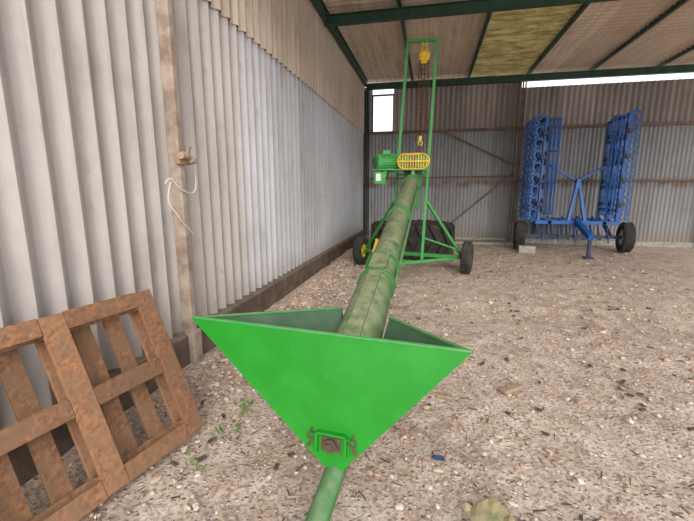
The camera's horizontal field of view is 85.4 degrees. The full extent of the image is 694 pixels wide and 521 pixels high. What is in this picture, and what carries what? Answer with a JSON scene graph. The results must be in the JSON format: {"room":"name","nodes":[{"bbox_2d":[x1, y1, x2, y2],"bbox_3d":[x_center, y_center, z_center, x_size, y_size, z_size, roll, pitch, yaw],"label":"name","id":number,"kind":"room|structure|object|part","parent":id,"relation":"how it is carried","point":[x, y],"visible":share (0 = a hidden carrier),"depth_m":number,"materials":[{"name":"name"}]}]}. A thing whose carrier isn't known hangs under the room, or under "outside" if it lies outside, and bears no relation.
{"room":"farm building","nodes":[
{"label":"farm building","id":0,"kind":"room"},
{"bbox_2d":[0,0,363,429],"bbox_3d":[-0.929,-1.396,6.051,0.064,3.300,13.720,2,11,12],"label":"sheets","id":1,"kind":"object","parent":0,"point":[86,214],"visible":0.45,"depth_m":2.98,"materials":[{"name":"grey metal"}]},
{"bbox_2d":[208,0,364,133],"bbox_3d":[-0.900,-3.696,5.618,0.064,1.580,13.720,2,11,12],"label":"cladding","id":2,"kind":"object","parent":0,"point":[293,32],"visible":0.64,"depth_m":6.40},
{"bbox_2d":[21,238,693,520],"bbox_3d":[3.948,0.668,5.125,33.600,0.101,35.300,2,11,12],"label":"ground","id":3,"kind":"structure","parent":0,"point":[378,506],"depth_m":2.70,"materials":[{"name":"beige gravel"}]},
{"bbox_2d":[0,289,203,520],"bbox_3d":[-1.449,0.775,2.025,0.533,0.972,1.200,5,11,24],"label":"wooden pallet","id":4,"kind":"object","parent":3,"relation":"on","point":[86,395],"visible":1,"depth_m":2.02,"materials":[{"name":"brown wood"}]},
{"bbox_2d":[155,0,202,363],"bbox_3d":[-1.459,-1.445,3.130,0.135,4.900,0.130,2,11,12],"label":"wall post","id":5,"kind":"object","parent":3,"relation":"on","point":[164,13],"depth_m":3.23,"materials":[{"name":"beige wood"}]},
{"bbox_2d":[165,146,196,233],"bbox_3d":[-1.385,-0.600,3.259,0.125,0.760,0.385,3,11,18],"label":"insulator","id":6,"kind":"object","parent":5,"relation":"attached to","point":[182,158],"visible":1,"depth_m":3.18,"materials":[{"name":"ceramic"}]},
{"bbox_2d":[7,230,364,485],"bbox_3d":[-0.942,0.325,6.311,0.220,0.340,13.600,2,11,12],"label":"baseboard","id":7,"kind":"structure","parent":3,"relation":"on","point":[263,298],"depth_m":4.05,"materials":[{"name":"wood"}]},
{"bbox_2d":[186,375,253,471],"bbox_3d":[-0.789,1.066,2.907,0.519,0.043,1.454,4,11,23],"label":"weeds","id":8,"kind":"object","parent":3,"relation":"on","point":[248,403],"visible":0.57,"depth_m":2.53,"materials":[{"name":"green plant"}]},
{"bbox_2d":[191,37,473,520],"bbox_3d":[0.618,-1.256,4.325,2.489,4.114,7.777,2,11,12],"label":"unloading auger","id":9,"kind":"object","parent":3,"relation":"on","point":[331,376],"visible":1,"depth_m":1.92,"materials":[{"name":"green paint"}]},
{"bbox_3d":[-0.174,0.693,1.892,1.492,0.654,0.116,3,11,17],"label":"hopper plate","id":10,"kind":"part","parent":9,"relation":"part of","materials":[{"name":"green paint"}]},
{"bbox_3d":[0.663,-1.660,6.308,0.420,0.344,0.300,-3,11,-16],"label":"electric motor","id":11,"kind":"part","parent":9,"relation":"part of","materials":[{"name":"green paint"}]},
{"bbox_3d":[0.750,-0.537,6.522,2.231,1.328,2.801,5,12,25],"label":"undercarriage frame","id":12,"kind":"part","parent":9,"relation":"part of","materials":[{"name":"green paint"}]},
{"bbox_3d":[1.150,-1.269,6.572,0.304,0.709,0.396,2,11,12],"label":"discharge spout","id":13,"kind":"part","parent":9,"relation":"part of","materials":[{"name":"green paint"}]},
{"bbox_2d":[414,41,429,166],"bbox_3d":[1.277,-2.633,6.375,0.246,2.136,0.360,2,11,12],"label":"chain hoist","id":14,"kind":"object","parent":9,"relation":"on","point":[424,55],"visible":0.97,"depth_m":6.41,"materials":[{"name":"yellow paint"}]},
{"bbox_2d":[24,243,693,520],"bbox_3d":[3.084,0.425,6.196,7.616,0.162,11.369,2,11,12],"label":"gravel stones","id":15,"kind":"object","parent":3,"relation":"on","point":[399,506],"visible":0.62,"depth_m":3.08},
{"bbox_2d":[364,90,369,238],"bbox_3d":[0.655,-3.079,12.403,0.220,4.745,0.200,2,11,12],"label":"post","id":16,"kind":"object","parent":3,"relation":"on","point":[365,141],"depth_m":12.33,"materials":[{"name":"green metal"}]},
{"bbox_2d":[77,254,693,520],"bbox_3d":[2.691,0.598,5.499,7.049,0.008,9.550,2,11,12],"label":"litter","id":17,"kind":"object","parent":3,"relation":"on","point":[82,473],"visible":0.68,"depth_m":2.60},
{"bbox_2d":[96,253,693,520],"bbox_3d":[2.691,0.601,5.483,7.009,0.021,9.560,2,11,12],"label":"debris","id":18,"kind":"object","parent":3,"relation":"on","point":[203,457],"visible":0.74,"depth_m":2.77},
{"bbox_2d":[370,219,454,259],"bbox_3d":[1.619,-0.548,9.377,2.070,0.848,2.070,2,11,12],"label":"tyre","id":19,"kind":"object","parent":3,"relation":"on","point":[433,230],"visible":0.47,"depth_m":8.53,"materials":[{"name":"black rubber"}]},
{"bbox_2d":[431,455,445,460],"bbox_3d":[0.549,1.188,2.263,0.085,0.016,0.041,2,11,12],"label":"scrap","id":20,"kind":"object","parent":3,"relation":"on","point":[435,457],"visible":1,"depth_m":2.26,"materials":[{"name":"blue plastic"}]},
{"bbox_2d":[437,393,452,399],"bbox_3d":[0.767,1.062,2.941,0.120,0.020,0.040,5,11,23],"label":"scrap","id":21,"kind":"object","parent":3,"relation":"on","point":[441,395],"visible":1,"depth_m":2.93,"materials":[{"name":"beige wood"}]},
{"bbox_2d":[461,496,514,520],"bbox_3d":[0.688,1.245,1.847,0.201,0.031,0.151,-3,11,-16],"label":"cardboard","id":22,"kind":"object","parent":3,"relation":"on","point":[490,509],"visible":1,"depth_m":1.86,"materials":[{"name":"beige cardboard"}]},
{"bbox_2d":[500,383,522,393],"bbox_3d":[1.332,1.034,3.038,0.221,0.040,0.060,-6,12,-30],"label":"scrap","id":23,"kind":"object","parent":3,"relation":"on","point":[514,387],"visible":1,"depth_m":3.02,"materials":[{"name":"beige wood"}]},
{"bbox_2d":[508,80,526,241],"bbox_3d":[5.126,-2.882,11.336,0.220,4.745,0.200,2,11,12],"label":"post","id":24,"kind":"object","parent":3,"relation":"on","point":[521,80],"depth_m":11.28,"materials":[{"name":"metal"}]},
{"bbox_2d":[324,0,693,90],"bbox_3d":[5.273,-4.381,5.913,11.740,0.204,10.100,2,11,12],"label":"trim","id":25,"kind":"structure","parent":24,"relation":"on","point":[465,7],"depth_m":7.18,"materials":[{"name":"green metal"}]},
{"bbox_2d":[323,0,487,82],"bbox_3d":[0.874,-4.723,6.531,3.480,0.058,11.400,2,11,12],"label":"sheets","id":26,"kind":"object","parent":25,"relation":"attached to","point":[379,49],"visible":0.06,"depth_m":8.79,"materials":[{"name":"beige metal"}]},
{"bbox_2d":[310,0,693,86],"bbox_3d":[5.113,-4.440,5.635,11.600,0.192,11.200,2,11,12],"label":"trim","id":27,"kind":"structure","parent":25,"relation":"on","point":[319,5],"depth_m":8.45,"materials":[{"name":"green metal"}]},
{"bbox_2d":[470,4,581,76],"bbox_3d":[3.995,-5.157,8.928,1.630,0.050,5.300,2,11,12],"label":"sheets","id":28,"kind":"object","parent":25,"relation":"attached to","point":[513,40],"visible":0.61,"depth_m":8.61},
{"bbox_2d":[525,0,693,73],"bbox_3d":[7.574,-4.428,5.087,7.100,0.072,11.400,2,11,12],"label":"sheets","id":29,"kind":"object","parent":25,"relation":"attached to","point":[602,27],"visible":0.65,"depth_m":8.59,"materials":[{"name":"beige metal"}]},
{"bbox_2d":[517,245,535,253],"bbox_3d":[4.707,-0.295,9.879,0.400,0.190,0.200,2,11,12],"label":"concrete block","id":30,"kind":"object","parent":3,"relation":"on","point":[520,248],"visible":1,"depth_m":9.79,"materials":[{"name":"beige concrete"}]},
{"bbox_2d":[365,234,693,247],"bbox_3d":[6.176,-0.539,11.416,11.600,0.160,0.770,2,11,12],"label":"baseboard","id":31,"kind":"structure","parent":3,"relation":"on","point":[458,240],"depth_m":11.46,"materials":[{"name":"concrete"}]},
{"bbox_2d":[513,109,641,258],"bbox_3d":[6.048,-1.998,9.844,2.961,3.562,2.512,2,11,12],"label":"folding cultivator","id":32,"kind":"object","parent":3,"relation":"on","point":[625,238],"visible":0.98,"depth_m":9.80,"materials":[{"name":"blue paint"}]},
{"bbox_2d":[365,88,372,131],"bbox_3d":[0.681,-4.835,12.177,0.290,1.430,0.036,2,11,12],"label":"sheets","id":33,"kind":"object","parent":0,"point":[371,91],"visible":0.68,"depth_m":12.16,"materials":[{"name":"beige metal"}]},
{"bbox_2d":[372,239,378,251],"bbox_3d":[0.594,-0.144,7.835,0.413,0.628,0.166,0,11,-1],"label":"stand","id":34,"kind":"object","parent":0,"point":[376,240],"visible":0.3,"depth_m":7.78,"materials":[{"name":"paint"}]},
{"bbox_2d":[393,82,521,130],"bbox_3d":[3.328,-4.729,11.604,3.770,1.430,0.035,2,11,12],"label":"sheets","id":35,"kind":"object","parent":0,"point":[496,105],"visible":0.72,"depth_m":11.56,"materials":[{"name":"beige metal"}]},
{"bbox_2d":[363,124,693,241],"bbox_3d":[6.326,-2.243,11.415,11.840,3.450,0.028,2,11,12],"label":"sheets","id":36,"kind":"object","parent":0,"point":[661,211],"visible":0.61,"depth_m":11.47,"materials":[{"name":"grey metal"}]},
{"bbox_2d":[371,94,393,131],"bbox_3d":[1.159,-4.721,12.111,0.730,1.180,0.050,2,11,12],"label":"window","id":37,"kind":"structure","parent":36,"relation":"attached to","point":[379,95],"depth_m":12.06,"materials":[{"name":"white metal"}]},
{"bbox_2d":[365,121,693,222],"bbox_3d":[6.333,-2.479,11.287,11.790,2.999,0.070,2,11,12],"label":"beams","id":38,"kind":"structure","parent":36,"relation":"attached to","point":[446,131],"depth_m":11.50,"materials":[{"name":"metal"}]},
{"bbox_2d":[519,78,693,126],"bbox_3d":[8.636,-4.393,10.479,7.100,1.180,0.036,2,11,12],"label":"sheets","id":39,"kind":"object","parent":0,"point":[672,100],"visible":0.88,"depth_m":10.70,"materials":[{"name":"beige metal"}]}
]}

